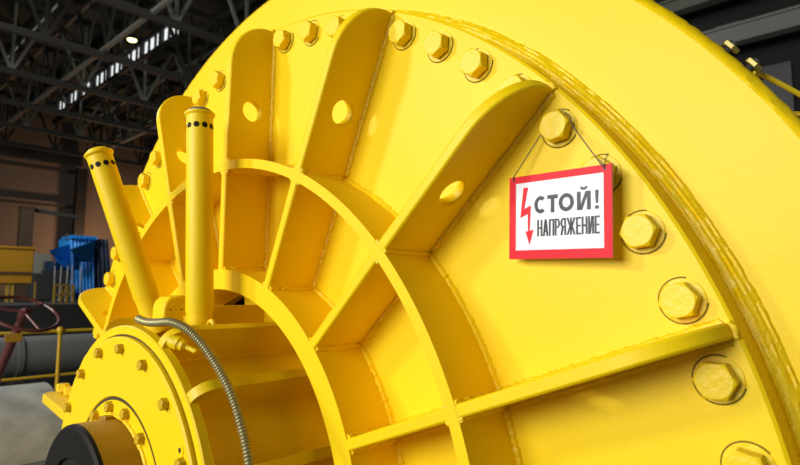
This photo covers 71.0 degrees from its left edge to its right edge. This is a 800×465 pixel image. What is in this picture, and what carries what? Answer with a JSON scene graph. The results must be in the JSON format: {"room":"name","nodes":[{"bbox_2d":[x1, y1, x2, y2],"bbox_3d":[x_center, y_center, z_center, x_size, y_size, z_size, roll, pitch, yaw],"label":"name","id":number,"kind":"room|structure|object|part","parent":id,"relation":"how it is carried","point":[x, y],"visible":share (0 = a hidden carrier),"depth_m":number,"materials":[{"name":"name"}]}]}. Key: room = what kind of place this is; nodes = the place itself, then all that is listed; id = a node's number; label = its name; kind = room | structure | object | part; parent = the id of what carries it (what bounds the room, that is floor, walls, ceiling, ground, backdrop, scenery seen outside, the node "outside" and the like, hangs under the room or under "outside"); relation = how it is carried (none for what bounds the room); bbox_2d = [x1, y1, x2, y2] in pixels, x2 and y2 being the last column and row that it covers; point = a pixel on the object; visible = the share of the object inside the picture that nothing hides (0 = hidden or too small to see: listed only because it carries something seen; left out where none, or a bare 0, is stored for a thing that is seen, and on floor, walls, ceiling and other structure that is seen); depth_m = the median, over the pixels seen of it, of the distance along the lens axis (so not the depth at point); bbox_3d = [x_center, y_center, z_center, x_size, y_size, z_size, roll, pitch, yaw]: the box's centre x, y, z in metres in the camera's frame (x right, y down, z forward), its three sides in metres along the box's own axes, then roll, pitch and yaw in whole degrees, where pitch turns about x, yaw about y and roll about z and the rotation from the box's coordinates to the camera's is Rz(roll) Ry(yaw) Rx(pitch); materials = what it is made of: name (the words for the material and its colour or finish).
{"room":"power station hall","nodes":[
{"label":"power station hall","id":0,"kind":"room"},
{"bbox_2d":[0,199,72,207],"bbox_3d":[-27.458,-2.332,31.242,0.300,0.120,18.000,-5,-8,42],"label":"trim","id":1,"kind":"structure","parent":0,"point":[3,200],"depth_m":35.73,"materials":[{"name":"metal"}]},
{"bbox_2d":[0,159,74,172],"bbox_3d":[-27.458,-4.718,31.492,0.300,0.200,18.000,-5,-8,42],"label":"trim","id":2,"kind":"structure","parent":0,"point":[3,161],"depth_m":35.89,"materials":[{"name":"metal"}]},
{"bbox_2d":[0,111,143,294],"bbox_3d":[-28.953,-1.306,30.469,0.300,13.600,29.000,-5,-8,42],"label":"wall","id":3,"kind":"structure","parent":0,"point":[21,183],"depth_m":36.83,"materials":[{"name":"paint"}]},
{"bbox_2d":[0,0,267,138],"bbox_3d":[-10.832,-9.760,14.551,49.000,0.500,29.000,-5,-8,42],"label":"roof trusses","id":4,"kind":"structure","parent":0,"point":[220,9],"depth_m":25.77,"materials":[{"name":"grey metal"}]},
{"bbox_2d":[62,29,65,77],"bbox_3d":[-14.030,-7.464,23.431,0.330,2.798,0.330,-5,-8,42],"label":"pendant lamp","id":5,"kind":"object","parent":4,"relation":"hanging from","point":[65,29],"visible":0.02,"depth_m":23.37,"materials":[{"name":"metal"}]},
{"bbox_2d":[127,0,136,42],"bbox_3d":[-8.867,-7.833,18.717,0.330,3.045,0.330,-5,-8,42],"label":"pendant lamp","id":6,"kind":"object","parent":4,"relation":"hanging from","point":[131,38],"visible":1,"depth_m":18.52,"materials":[{"name":"metal"}]},
{"bbox_3d":[-8.867,-6.349,18.562,0.310,0.060,0.310,-5,-8,42],"label":"bulb","id":7,"kind":"part","parent":6,"relation":"part of","materials":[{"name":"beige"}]},
{"bbox_2d":[142,0,799,172],"bbox_3d":[-0.900,-1.925,24.559,49.000,13.600,0.300,-5,-8,42],"label":"wall","id":8,"kind":"structure","parent":0,"point":[785,47],"depth_m":15.04,"materials":[{"name":"metal"}]},
{"bbox_2d":[0,89,156,166],"bbox_3d":[-24.799,-6.661,27.178,0.180,2.985,29.092,-5,-8,42],"label":"roof truss","id":9,"kind":"object","parent":8,"relation":"attached to","point":[4,140],"visible":0.57,"depth_m":32.52,"materials":[{"name":"metal"}]},
{"bbox_2d":[0,68,157,152],"bbox_3d":[-21.859,-6.943,24.481,0.180,2.985,29.092,-5,-8,42],"label":"roof truss","id":10,"kind":"object","parent":8,"relation":"attached to","point":[25,126],"visible":0.37,"depth_m":29.43,"materials":[{"name":"metal"}]},
{"bbox_2d":[0,33,188,134],"bbox_3d":[-18.918,-7.226,21.784,0.180,2.985,29.092,-5,-8,42],"label":"roof truss","id":11,"kind":"object","parent":8,"relation":"attached to","point":[51,108],"visible":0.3,"depth_m":26.20,"materials":[{"name":"metal"}]},
{"bbox_2d":[0,0,72,72],"bbox_3d":[-13.950,-7.711,21.400,17.110,0.590,0.220,-5,-8,42],"label":"window","id":12,"kind":"structure","parent":11,"relation":"attached to","point":[56,6],"depth_m":21.28,"materials":[{"name":"glass"}]},
{"bbox_2d":[56,25,178,110],"bbox_3d":[-13.571,-7.315,25.999,14.010,0.860,0.220,-5,-8,42],"label":"window","id":13,"kind":"structure","parent":11,"relation":"attached to","point":[160,38],"depth_m":24.42,"materials":[{"name":"glass"}]},
{"bbox_2d":[109,115,156,141],"bbox_3d":[-10.556,-6.399,27.929,19.110,0.540,0.437,-5,-8,42],"label":"window","id":14,"kind":"structure","parent":11,"relation":"attached to","point":[147,122],"depth_m":32.00,"materials":[{"name":"glass"}]},
{"bbox_2d":[0,0,204,109],"bbox_3d":[-15.978,-7.508,19.087,0.180,2.985,29.092,-5,-8,42],"label":"roof truss","id":15,"kind":"object","parent":8,"relation":"attached to","point":[10,69],"visible":0.49,"depth_m":22.57,"materials":[{"name":"metal"}]},
{"bbox_2d":[0,0,235,83],"bbox_3d":[-13.037,-7.791,16.390,0.180,2.985,29.092,-5,-8,42],"label":"roof truss","id":16,"kind":"object","parent":8,"relation":"attached to","point":[44,36],"visible":0.48,"depth_m":19.83,"materials":[{"name":"metal"}]},
{"bbox_2d":[0,0,173,130],"bbox_3d":[-12.096,-7.168,21.059,30.064,2.420,0.120,-5,-8,42],"label":"brace","id":17,"kind":"object","parent":16,"relation":"attached to","point":[161,4],"visible":0.89,"depth_m":21.42,"materials":[{"name":"grey metal"}]},
{"bbox_2d":[94,0,268,44],"bbox_3d":[-10.097,-8.073,13.693,0.180,2.985,29.092,-5,-8,42],"label":"roof truss","id":18,"kind":"object","parent":8,"relation":"attached to","point":[174,22],"visible":0.17,"depth_m":17.07,"materials":[{"name":"metal"}]},
{"bbox_2d":[83,45,219,159],"bbox_3d":[-8.570,-6.770,24.861,30.064,2.420,0.120,-5,-8,42],"label":"brace","id":19,"kind":"object","parent":18,"relation":"attached to","point":[206,55],"visible":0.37,"depth_m":29.68,"materials":[{"name":"grey metal"}]},
{"bbox_2d":[762,61,794,110],"bbox_3d":[9.807,-3.479,14.520,0.620,1.800,0.100,-5,-8,42],"label":"window","id":20,"kind":"structure","parent":8,"relation":"in","point":[782,72],"depth_m":14.46,"materials":[{"name":"grey glass"}]},
{"bbox_3d":[-10.832,3.815,13.130,49.000,0.200,29.000,-5,-8,42],"label":"floor","id":21,"kind":"structure","parent":0,"visible":0},
{"bbox_2d":[25,460,45,464],"bbox_3d":[-2.714,2.090,4.141,3.000,1.360,6.400,-5,-8,42],"label":"foundation","id":22,"kind":"object","parent":21,"relation":"on","point":[44,461],"depth_m":3.17,"materials":[{"name":"concrete"}]},
{"bbox_2d":[0,295,60,381],"bbox_3d":[-2.969,0.955,4.321,0.799,0.935,0.498,-5,-8,42],"label":"handwheel","id":23,"kind":"object","parent":22,"relation":"on","point":[15,336],"visible":1,"depth_m":4.23,"materials":[{"name":"red paint"}]},
{"bbox_3d":[-3.042,1.005,4.301,0.483,0.753,0.068,-3,-7,26],"label":"stem","id":24,"kind":"part","parent":23,"relation":"part of","materials":[{"name":"red paint"}]},
{"bbox_2d":[0,382,62,464],"bbox_3d":[-3.076,1.099,2.768,0.890,0.446,2.350,-5,-8,42],"label":"floor","id":25,"kind":"structure","parent":22,"relation":"on","point":[29,428],"depth_m":3.26,"materials":[{"name":"grey concrete"}]},
{"bbox_2d":[0,327,93,390],"bbox_3d":[-3.339,1.152,4.819,0.100,0.647,6.200,-5,-8,42],"label":"handrail","id":26,"kind":"object","parent":22,"relation":"on","point":[60,330],"visible":0.35,"depth_m":5.07,"materials":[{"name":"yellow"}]},
{"bbox_3d":[-3.095,1.179,5.082,0.100,0.647,0.100,-5,-8,42],"label":"post","id":27,"kind":"part","parent":26,"relation":"part of","materials":[{"name":"yellow metal"}]},
{"bbox_2d":[0,295,93,388],"bbox_3d":[-13.209,3.315,19.489,25.000,2.120,17.000,-5,-8,42],"label":"platform","id":28,"kind":"object","parent":21,"relation":"on","point":[72,316],"depth_m":9.29,"materials":[{"name":"metal"}]},
{"bbox_2d":[0,245,35,301],"bbox_3d":[-7.583,0.813,10.832,0.740,1.063,0.702,-5,-8,42],"label":"base cabinet","id":29,"kind":"object","parent":28,"relation":"on","point":[16,262],"visible":0.97,"depth_m":10.64,"materials":[{"name":"yellow metal"}]},
{"bbox_3d":[-7.395,1.140,10.557,0.050,0.357,0.045,-5,-8,42],"label":"leg","id":30,"kind":"part","parent":29,"relation":"part of","materials":[{"name":"brown"}]},
{"bbox_3d":[-7.341,1.146,10.615,0.050,0.357,0.045,-5,-8,42],"label":"leg","id":31,"kind":"part","parent":29,"relation":"part of","materials":[{"name":"brown"}]},
{"bbox_3d":[-7.583,0.305,10.885,0.740,0.040,0.702,-5,-8,42],"label":"lid","id":32,"kind":"part","parent":29,"relation":"part of","materials":[{"name":"yellow metal"}]},
{"bbox_2d":[33,282,35,303],"bbox_3d":[-6.162,1.017,9.467,0.022,0.363,0.022,-5,-8,42],"label":"marker post","id":33,"kind":"object","parent":28,"relation":"on","point":[35,282],"visible":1,"depth_m":9.46,"materials":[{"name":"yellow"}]},
{"bbox_2d":[33,253,50,272],"bbox_3d":[-11.066,1.328,17.203,0.515,1.356,0.472,-5,-8,42],"label":"cabinet","id":34,"kind":"object","parent":28,"relation":"on","point":[40,259],"visible":0.3,"depth_m":17.03,"materials":[{"name":"grey metal"}]},
{"bbox_2d":[27,270,69,299],"bbox_3d":[-8.220,1.232,13.133,0.400,0.700,0.773,-5,-8,42],"label":"machine","id":35,"kind":"object","parent":28,"relation":"on","point":[44,280],"visible":0.67,"depth_m":12.94,"materials":[{"name":"grey metal"}]},
{"bbox_3d":[-8.152,0.931,13.239,0.300,0.080,0.464,-5,-8,42],"label":"lid","id":36,"kind":"part","parent":35,"relation":"part of","materials":[{"name":"grey metal"}]},
{"bbox_2d":[57,266,61,300],"bbox_3d":[-7.633,1.139,12.597,0.070,0.774,0.067,-5,-8,42],"label":"stanchion","id":37,"kind":"object","parent":28,"relation":"on","point":[61,266],"visible":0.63,"depth_m":12.60,"materials":[{"name":"silver metal"}]},
{"bbox_2d":[53,284,74,302],"bbox_3d":[-5.863,1.068,9.788,0.028,0.330,0.325,-5,-8,42],"label":"trestle","id":38,"kind":"object","parent":28,"relation":"on","point":[72,289],"visible":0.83,"depth_m":9.79,"materials":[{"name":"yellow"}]},
{"bbox_3d":[-5.964,1.059,9.679,0.028,0.323,0.028,-5,-8,42],"label":"leg","id":39,"kind":"part","parent":38,"relation":"part of","materials":[{"name":"brown"}]},
{"bbox_3d":[-5.896,1.067,9.752,0.028,0.324,0.028,-5,-8,42],"label":"leg","id":40,"kind":"part","parent":38,"relation":"part of","materials":[{"name":"brown"}]},
{"bbox_3d":[-5.832,1.073,9.821,0.028,0.325,0.028,-5,-8,42],"label":"leg","id":41,"kind":"part","parent":38,"relation":"part of","materials":[{"name":"brown"}]},
{"bbox_3d":[-5.762,1.081,9.896,0.028,0.326,0.028,-5,-8,42],"label":"leg","id":42,"kind":"part","parent":38,"relation":"part of","materials":[{"name":"brown"}]},
{"bbox_2d":[64,266,68,300],"bbox_3d":[-7.544,1.147,12.693,0.070,0.778,0.067,-5,-8,42],"label":"stanchion","id":43,"kind":"object","parent":28,"relation":"on","point":[67,266],"visible":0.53,"depth_m":12.70,"materials":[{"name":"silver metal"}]},
{"bbox_2d":[70,266,72,299],"bbox_3d":[-7.462,1.154,12.782,0.070,0.782,0.068,-5,-8,42],"label":"stanchion","id":44,"kind":"object","parent":28,"relation":"on","point":[72,266],"visible":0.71,"depth_m":12.78,"materials":[{"name":"silver metal"}]},
{"bbox_2d":[44,233,109,299],"bbox_3d":[-8.278,0.859,14.336,2.054,1.693,1.811,-5,-8,42],"label":"machine","id":45,"kind":"object","parent":28,"relation":"on","point":[91,253],"visible":0.6,"depth_m":14.32,"materials":[{"name":"metal"}]},
{"bbox_2d":[49,244,69,262],"bbox_3d":[-8.325,0.471,13.589,0.171,0.478,1.117,1,-6,-7],"label":"hood","id":46,"kind":"object","parent":45,"relation":"attached to","point":[61,254],"depth_m":13.73,"materials":[{"name":"blue metal"}]},
{"bbox_2d":[52,259,69,269],"bbox_3d":[-8.350,0.749,13.692,0.259,0.384,0.681,0,-6,-4],"label":"hood","id":47,"kind":"object","parent":45,"relation":"attached to","point":[60,262],"depth_m":13.71,"materials":[{"name":"blue metal"}]},
{"bbox_2d":[74,256,79,269],"bbox_3d":[-8.017,0.759,13.847,0.085,0.327,0.538,2,-6,-14],"label":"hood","id":48,"kind":"object","parent":45,"relation":"attached to","point":[76,258],"depth_m":13.90,"materials":[{"name":"blue metal"}]},
{"bbox_2d":[70,240,95,261],"bbox_3d":[-7.999,0.428,13.953,0.239,0.600,1.250,0,-6,-3],"label":"hood","id":49,"kind":"object","parent":45,"relation":"attached to","point":[84,252],"depth_m":14.12,"materials":[{"name":"blue metal"}]},
{"bbox_2d":[79,266,81,295],"bbox_3d":[-7.342,1.165,12.912,0.070,0.787,0.068,-5,-8,42],"label":"stanchion","id":50,"kind":"object","parent":28,"relation":"on","point":[80,266],"visible":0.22,"depth_m":12.90,"materials":[{"name":"silver metal"}]},
{"bbox_2d":[14,205,79,296],"bbox_3d":[-9.688,1.629,15.347,0.360,4.610,1.498,-5,-8,42],"label":"post","id":51,"kind":"object","parent":21,"relation":"on","point":[26,213],"visible":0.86,"depth_m":15.00,"materials":[{"name":"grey metal"}]},
{"bbox_3d":[-10.081,1.590,14.923,0.300,4.600,0.300,-5,-8,42],"label":"post","id":52,"kind":"part","parent":51,"relation":"part of","materials":[{"name":"brown metal"}]},
{"bbox_3d":[-10.081,-0.677,15.161,0.360,0.060,0.340,-5,-8,42],"label":"cap plate","id":53,"kind":"part","parent":51,"relation":"part of","materials":[{"name":"brown metal"}]},
{"bbox_3d":[-9.656,-0.530,15.757,0.090,0.206,1.186,-5,-8,42],"label":"rail","id":54,"kind":"part","parent":51,"relation":"part of","materials":[{"name":"metal"}]},
{"bbox_2d":[0,333,96,385],"bbox_3d":[-2.464,2.201,7.591,0.436,1.858,12.000,-5,-8,42],"label":"pipe","id":55,"kind":"object","parent":21,"relation":"on","point":[34,355],"visible":0.24,"depth_m":5.99,"materials":[{"name":"metal"}]},
{"bbox_2d":[72,168,87,235],"bbox_3d":[-21.141,0.960,36.745,0.900,10.400,1.100,-5,-8,42],"label":"column","id":56,"kind":"structure","parent":21,"relation":"on","point":[81,175],"depth_m":36.88,"materials":[{"name":"metal"}]},
{"bbox_2d":[42,0,799,464],"bbox_3d":[-0.087,0.835,2.168,3.393,3.446,2.015,-5,-8,42],"label":"generator","id":57,"kind":"object","parent":21,"relation":"on","point":[324,202],"visible":0.96,"depth_m":1.27,"materials":[{"name":"yellow paint"}]},
{"bbox_2d":[45,415,142,464],"bbox_3d":[-0.733,0.731,1.476,0.483,0.492,0.259,-5,-8,42],"label":"shaft","id":58,"kind":"object","parent":57,"relation":"attached to","point":[106,440],"visible":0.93,"depth_m":1.38,"materials":[{"name":"black paint"},{"name":"bare steel"}]},
{"bbox_2d":[111,271,115,286],"bbox_3d":[-1.372,0.223,2.682,0.004,0.078,0.078,6,-40,-47],"label":"washer","id":59,"kind":"object","parent":57,"relation":"in","point":[113,273],"depth_m":2.66,"materials":[{"name":"yellow paint"}]},
{"bbox_3d":[-0.737,0.735,1.471,0.577,0.577,0.033,-5,-8,42],"label":"gland plate","id":60,"kind":"part","parent":57,"relation":"part of","materials":[{"name":"yellow paint"}]},
{"bbox_3d":[-0.739,0.734,1.468,0.911,0.911,0.027,-5,-8,42],"label":"plate","id":61,"kind":"part","parent":57,"relation":"part of","materials":[{"name":"yellow paint"}]},
{"bbox_2d":[145,173,151,189],"bbox_3d":[-1.123,-0.228,2.499,0.004,0.078,0.078,6,-40,-47],"label":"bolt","id":62,"kind":"object","parent":57,"relation":"in","point":[148,184],"depth_m":2.48,"materials":[{"name":"yellow paint"}]},
{"bbox_2d":[134,315,253,464],"bbox_3d":[-0.507,0.454,1.339,0.541,0.496,0.047,-4,-7,36],"label":"cable conduit","id":63,"kind":"object","parent":57,"relation":"attached to","point":[239,419],"visible":1,"depth_m":1.29,"materials":[{"name":"grey metal"}]},
{"bbox_2d":[199,88,207,106],"bbox_3d":[-0.773,-0.527,2.205,0.004,0.078,0.078,6,-52,-47],"label":"bolt","id":64,"kind":"object","parent":57,"relation":"in","point":[204,101],"depth_m":2.18,"materials":[{"name":"yellow paint"}]},
{"bbox_2d":[217,71,226,90],"bbox_3d":[-0.676,-0.573,2.119,0.078,0.078,0.004,-32,-25,36],"label":"washer","id":65,"kind":"object","parent":57,"relation":"in","point":[221,86],"depth_m":2.10,"materials":[{"name":"yellow paint"}]},
{"bbox_2d":[280,29,292,52],"bbox_3d":[-0.374,-0.630,1.846,0.004,0.078,0.078,6,-48,-47],"label":"washer","id":66,"kind":"object","parent":57,"relation":"in","point":[288,46],"depth_m":1.83,"materials":[{"name":"yellow paint"}]},
{"bbox_2d":[305,21,319,45],"bbox_3d":[-0.274,-0.622,1.752,0.078,0.078,0.004,-28,-23,38],"label":"washer","id":67,"kind":"object","parent":57,"relation":"in","point":[314,40],"depth_m":1.73,"materials":[{"name":"yellow paint"}]},
{"bbox_2d":[394,20,414,49],"bbox_3d":[0.012,-0.519,1.476,0.004,0.078,0.078,6,-37,-47],"label":"washer","id":68,"kind":"object","parent":57,"relation":"in","point":[409,43],"depth_m":1.46,"materials":[{"name":"yellow paint"}]},
{"bbox_2d":[428,31,451,61],"bbox_3d":[0.100,-0.460,1.389,0.004,0.078,0.078,6,-34,-47],"label":"washer","id":69,"kind":"object","parent":57,"relation":"in","point":[445,55],"depth_m":1.37,"materials":[{"name":"yellow paint"}]},
{"bbox_2d":[465,48,491,81],"bbox_3d":[0.182,-0.389,1.305,0.004,0.078,0.078,6,-39,-47],"label":"washer","id":70,"kind":"object","parent":57,"relation":"in","point":[485,75],"depth_m":1.29,"materials":[{"name":"yellow paint"}]},
{"bbox_2d":[520,74,531,79],"bbox_3d":[0.258,-0.306,1.226,0.078,0.078,0.004,-12,-13,41],"label":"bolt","id":71,"kind":"object","parent":57,"relation":"in","point":[524,76],"depth_m":1.21,"materials":[{"name":"yellow paint"}]},
{"bbox_2d":[543,110,576,146],"bbox_3d":[0.328,-0.213,1.152,0.078,0.078,0.004,-16,-15,41],"label":"washer","id":72,"kind":"object","parent":57,"relation":"in","point":[570,140],"depth_m":1.13,"materials":[{"name":"yellow paint"}]},
{"bbox_2d":[509,110,613,258],"bbox_3d":[0.315,-0.099,1.112,0.033,0.308,0.233,5,-8,-41],"label":"warning sign","id":73,"kind":"object","parent":57,"relation":"attached to","point":[563,214],"visible":1,"depth_m":1.09,"materials":[{"name":"white plastic"}]},
{"bbox_3d":[0.320,-0.181,1.115,0.033,0.143,0.217,5,-8,-41],"label":"cord","id":74,"kind":"part","parent":73,"relation":"part of","materials":[{"name":"brown plastic"}]},
{"bbox_2d":[599,155,621,188],"bbox_3d":[0.389,-0.111,1.084,0.078,0.078,0.004,-30,-24,37],"label":"washer","id":75,"kind":"object","parent":57,"relation":"in","point":[616,160],"depth_m":1.06,"materials":[{"name":"yellow paint"}]},
{"bbox_2d":[623,211,665,252],"bbox_3d":[0.443,-0.001,1.022,0.078,0.078,0.004,-13,-13,41],"label":"washer","id":76,"kind":"object","parent":57,"relation":"in","point":[658,217],"depth_m":1.01,"materials":[{"name":"yellow paint"}]},
{"bbox_2d":[659,278,707,322],"bbox_3d":[0.488,0.117,0.968,0.078,0.078,0.004,-21,-18,40],"label":"washer","id":77,"kind":"object","parent":57,"relation":"in","point":[699,285],"depth_m":0.95,"materials":[{"name":"yellow paint"}]},
{"bbox_2d":[693,356,745,403],"bbox_3d":[0.524,0.242,0.922,0.078,0.078,0.004,-5,-8,42],"label":"washer","id":78,"kind":"object","parent":57,"relation":"in","point":[737,364],"depth_m":0.91,"materials":[{"name":"yellow paint"}]},
{"bbox_2d":[722,442,775,464],"bbox_3d":[0.550,0.371,0.884,0.004,0.078,0.078,6,31,-47],"label":"washer","id":79,"kind":"object","parent":57,"relation":"in","point":[766,450],"depth_m":0.88,"materials":[{"name":"yellow paint"}]},
{"bbox_2d":[752,71,799,115],"bbox_3d":[3.388,0.890,-0.891,6.759,2.846,0.521,-5,-8,39],"label":"handrail","id":80,"kind":"object","parent":57,"relation":"attached to","point":[768,77],"visible":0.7,"depth_m":1.14,"materials":[{"name":"yellow metal"}]},
{"bbox_3d":[11.778,-2.976,11.647,0.900,13.000,1.250,-5,-8,42],"label":"wall column","id":81,"kind":"structure","parent":21,"relation":"on","visible":0},
{"bbox_2d":[658,0,727,15],"bbox_3d":[3.712,-5.799,18.869,34.000,0.380,0.340,-5,-8,42],"label":"roof beam","id":82,"kind":"structure","parent":81,"relation":"attached to","point":[679,7],"depth_m":15.10,"materials":[{"name":"grey metal"}]},
{"bbox_2d":[702,4,799,46],"bbox_3d":[3.712,-4.576,18.741,34.000,0.490,0.340,-5,-8,42],"label":"girder","id":83,"kind":"object","parent":81,"relation":"attached to","point":[787,20],"visible":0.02,"depth_m":13.87,"materials":[{"name":"grey metal"}]}
]}

